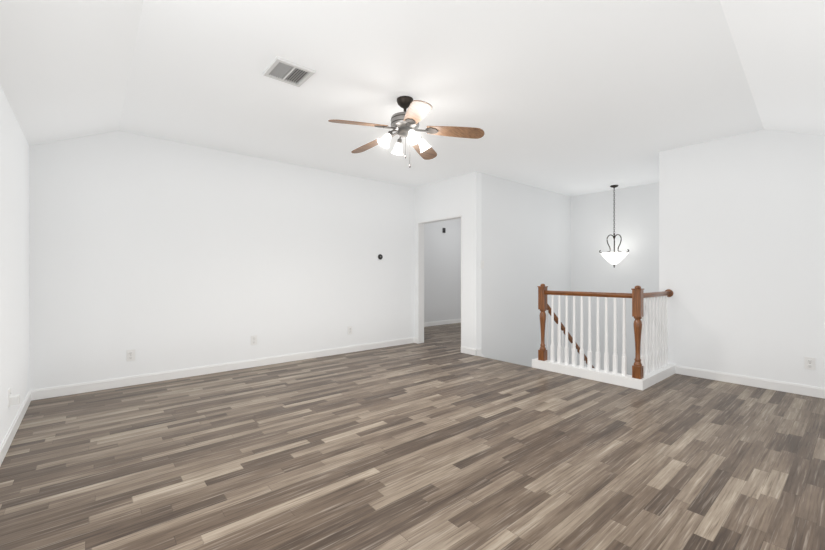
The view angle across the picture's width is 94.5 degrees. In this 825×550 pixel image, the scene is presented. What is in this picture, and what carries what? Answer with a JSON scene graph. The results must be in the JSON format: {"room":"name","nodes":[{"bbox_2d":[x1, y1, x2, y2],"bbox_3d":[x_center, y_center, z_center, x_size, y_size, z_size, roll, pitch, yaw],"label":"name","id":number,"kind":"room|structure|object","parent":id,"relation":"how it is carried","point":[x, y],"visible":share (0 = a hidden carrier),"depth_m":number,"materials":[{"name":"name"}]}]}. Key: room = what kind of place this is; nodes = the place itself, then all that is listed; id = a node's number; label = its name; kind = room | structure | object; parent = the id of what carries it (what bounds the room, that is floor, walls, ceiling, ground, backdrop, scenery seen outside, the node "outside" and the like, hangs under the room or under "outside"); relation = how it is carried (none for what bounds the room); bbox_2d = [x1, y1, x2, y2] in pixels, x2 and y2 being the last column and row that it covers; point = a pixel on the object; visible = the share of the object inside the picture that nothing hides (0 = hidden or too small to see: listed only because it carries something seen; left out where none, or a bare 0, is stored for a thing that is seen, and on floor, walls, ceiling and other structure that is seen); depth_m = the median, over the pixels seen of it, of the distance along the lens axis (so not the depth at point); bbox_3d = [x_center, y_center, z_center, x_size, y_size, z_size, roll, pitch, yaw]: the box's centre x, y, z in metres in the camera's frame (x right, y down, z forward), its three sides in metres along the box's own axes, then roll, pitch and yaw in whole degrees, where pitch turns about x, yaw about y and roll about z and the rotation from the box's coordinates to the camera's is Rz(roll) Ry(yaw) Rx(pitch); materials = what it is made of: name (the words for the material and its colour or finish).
{"room":"empty upstairs loft","nodes":[
{"label":"empty upstairs loft","id":0,"kind":"room"},
{"bbox_2d":[0,85,28,444],"bbox_3d":[-1.816,-0.205,1.398,0.120,2.710,5.620,0,0,-40],"label":"wall","id":1,"kind":"structure","parent":0,"point":[14,260],"depth_m":2.77,"materials":[{"name":"paint"}]},
{"bbox_2d":[8,388,19,406],"bbox_3d":[-2.749,0.840,2.634,0.051,0.116,0.072,0,0,-40],"label":"electrical outlet","id":2,"kind":"object","parent":1,"relation":"attached to","point":[13,399],"visible":1,"depth_m":2.61,"materials":[{"name":"white plastic"}]},
{"bbox_2d":[0,390,31,465],"bbox_3d":[-1.774,1.103,1.453,0.014,0.095,5.350,0,0,-40],"label":"baseboard","id":3,"kind":"structure","parent":1,"relation":"attached to","point":[8,439],"depth_m":2.71,"materials":[{"name":"white wood"}]},
{"bbox_2d":[29,131,413,389],"bbox_3d":[-1.730,-0.205,5.072,4.755,2.710,0.120,0,0,-40],"label":"wall","id":4,"kind":"structure","parent":0,"point":[160,255],"depth_m":4.37,"materials":[{"name":"paint"}]},
{"bbox_2d":[127,349,134,360],"bbox_3d":[-2.932,0.835,3.971,0.072,0.116,0.009,0,0,-40],"label":"electrical outlet","id":5,"kind":"object","parent":4,"relation":"attached to","point":[130,355],"visible":1,"depth_m":3.97,"materials":[{"name":"white plastic"}]},
{"bbox_2d":[32,337,415,399],"bbox_3d":[-1.712,1.103,4.981,4.605,0.095,0.040,0,0,-40],"label":"baseboard","id":6,"kind":"structure","parent":4,"relation":"attached to","point":[65,390],"depth_m":4.35,"materials":[{"name":"white wood"}]},
{"bbox_2d":[251,335,256,344],"bbox_3d":[-1.983,0.815,4.773,0.072,0.116,0.009,0,0,-40],"label":"electrical outlet","id":7,"kind":"object","parent":4,"relation":"attached to","point":[254,340],"visible":1,"depth_m":4.77,"materials":[{"name":"white plastic"}]},
{"bbox_2d":[348,326,351,333],"bbox_3d":[-0.928,0.820,5.664,0.072,0.116,0.009,0,0,-40],"label":"electrical outlet","id":8,"kind":"object","parent":4,"relation":"attached to","point":[349,329],"visible":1,"depth_m":5.66,"materials":[{"name":"white plastic"}]},
{"bbox_2d":[0,323,824,549],"bbox_3d":[0.959,1.260,4.640,8.545,0.220,6.990,0,0,-40],"label":"floor","id":9,"kind":"structure","parent":0,"point":[437,439],"depth_m":2.34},
{"bbox_2d":[0,0,824,196],"bbox_3d":[1.005,-1.188,4.679,8.665,0.585,6.990,0,0,-40],"label":"ceiling","id":10,"kind":"structure","parent":0,"point":[570,98],"depth_m":2.80,"materials":[{"name":"paint"}]},
{"bbox_2d":[263,56,314,86],"bbox_3d":[-0.899,-1.470,2.776,0.275,0.020,0.275,0,0,-40],"label":"ceiling vent","id":11,"kind":"object","parent":10,"relation":"in","point":[287,71],"visible":1,"depth_m":2.76,"materials":[{"name":"white metal"}]},
{"bbox_2d":[328,96,483,167],"bbox_3d":[-0.102,-1.190,3.226,1.254,0.580,1.250,0,0,-40],"label":"fan","id":12,"kind":"object","parent":10,"relation":"hanging from","point":[405,124],"visible":1,"depth_m":3.16,"materials":[{"name":"brown wood"}]},
{"bbox_2d":[599,185,628,267],"bbox_3d":[3.360,-0.799,6.313,0.447,1.362,0.457,0,0,-40],"label":"pendant light","id":13,"kind":"object","parent":10,"relation":"hanging from","point":[614,258],"visible":1,"depth_m":6.25,"materials":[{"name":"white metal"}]},
{"bbox_2d":[424,218,460,322],"bbox_3d":[0.650,-0.205,8.875,3.790,2.710,0.120,0,0,-40],"label":"wall","id":14,"kind":"structure","parent":0,"point":[442,276],"depth_m":8.82,"materials":[{"name":"paint"}]},
{"bbox_2d":[424,319,460,326],"bbox_3d":[0.693,1.103,8.825,3.550,0.095,0.014,0,0,-40],"label":"baseboard","id":15,"kind":"structure","parent":14,"relation":"attached to","point":[443,322],"depth_m":8.81,"materials":[{"name":"white wood"}]},
{"bbox_2d":[414,171,481,352],"bbox_3d":[0.517,-0.205,6.004,0.120,2.710,1.355,0,0,-40],"label":"wall","id":16,"kind":"structure","parent":0,"point":[456,196],"depth_m":5.60,"materials":[{"name":"paint"}]},
{"bbox_2d":[418,215,461,345],"bbox_3d":[0.459,0.133,6.073,0.128,2.035,0.995,0,0,-40],"label":"door frame","id":17,"kind":"structure","parent":16,"relation":"attached to","point":[420,282],"depth_m":6.42,"materials":[{"name":"white wood"}]},
{"bbox_2d":[461,346,479,355],"bbox_3d":[0.821,1.103,5.551,0.029,0.095,0.298,0,0,-40],"label":"baseboard","id":18,"kind":"structure","parent":16,"relation":"attached to","point":[466,350],"depth_m":5.52,"materials":[{"name":"white wood"}]},
{"bbox_2d":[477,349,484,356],"bbox_3d":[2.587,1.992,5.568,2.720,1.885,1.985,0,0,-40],"label":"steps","id":19,"kind":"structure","parent":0,"point":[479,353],"depth_m":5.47,"materials":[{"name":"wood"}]},
{"bbox_2d":[536,286,539,368],"bbox_3d":[2.379,1.311,5.353,2.094,2.405,0.076,0,0,-40],"label":"balustrade","id":20,"kind":"object","parent":19,"relation":"on","point":[537,359],"depth_m":4.70,"materials":[{"name":"brown wood"}]},
{"bbox_2d":[540,284,647,389],"bbox_3d":[1.996,0.803,4.255,0.140,1.390,1.080,0,0,-40],"label":"balustrade","id":21,"kind":"object","parent":19,"relation":"on","point":[638,380],"depth_m":4.19,"materials":[{"name":"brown wood"}]},
{"bbox_2d":[648,289,675,386],"bbox_3d":[2.698,0.659,4.230,0.879,0.978,0.138,0,0,-40],"label":"balustrade","id":22,"kind":"object","parent":19,"relation":"on","point":[651,366],"depth_m":4.24,"materials":[{"name":"white wood"}]},
{"bbox_2d":[482,173,570,366],"bbox_3d":[1.954,0.645,6.411,2.839,4.410,0.120,0,0,-40],"label":"wall","id":23,"kind":"structure","parent":0,"point":[526,240],"depth_m":6.15,"materials":[{"name":"paint"}]},
{"bbox_2d":[571,182,658,374],"bbox_3d":[3.672,0.645,6.484,0.120,4.410,1.985,0,0,-40],"label":"wall","id":24,"kind":"structure","parent":0,"point":[636,224],"depth_m":6.63,"materials":[{"name":"paint"}]},
{"bbox_2d":[659,129,824,387],"bbox_3d":[4.361,0.645,4.353,1.820,4.410,2.160,0,0,-40],"label":"wall","id":25,"kind":"structure","parent":0,"point":[742,247],"depth_m":3.97,"materials":[{"name":"paint"}]},
{"bbox_2d":[675,365,824,398],"bbox_3d":[3.666,1.103,3.753,0.014,0.095,1.840,0,0,-40],"label":"baseboard","id":26,"kind":"structure","parent":25,"relation":"attached to","point":[800,389],"depth_m":3.92,"materials":[{"name":"white wood"}]},
{"bbox_2d":[805,357,815,369],"bbox_3d":[3.777,0.840,3.626,0.009,0.116,0.072,0,0,-40],"label":"electrical outlet","id":27,"kind":"object","parent":25,"relation":"attached to","point":[810,363],"visible":1,"depth_m":3.62,"materials":[{"name":"white plastic"}]}
]}

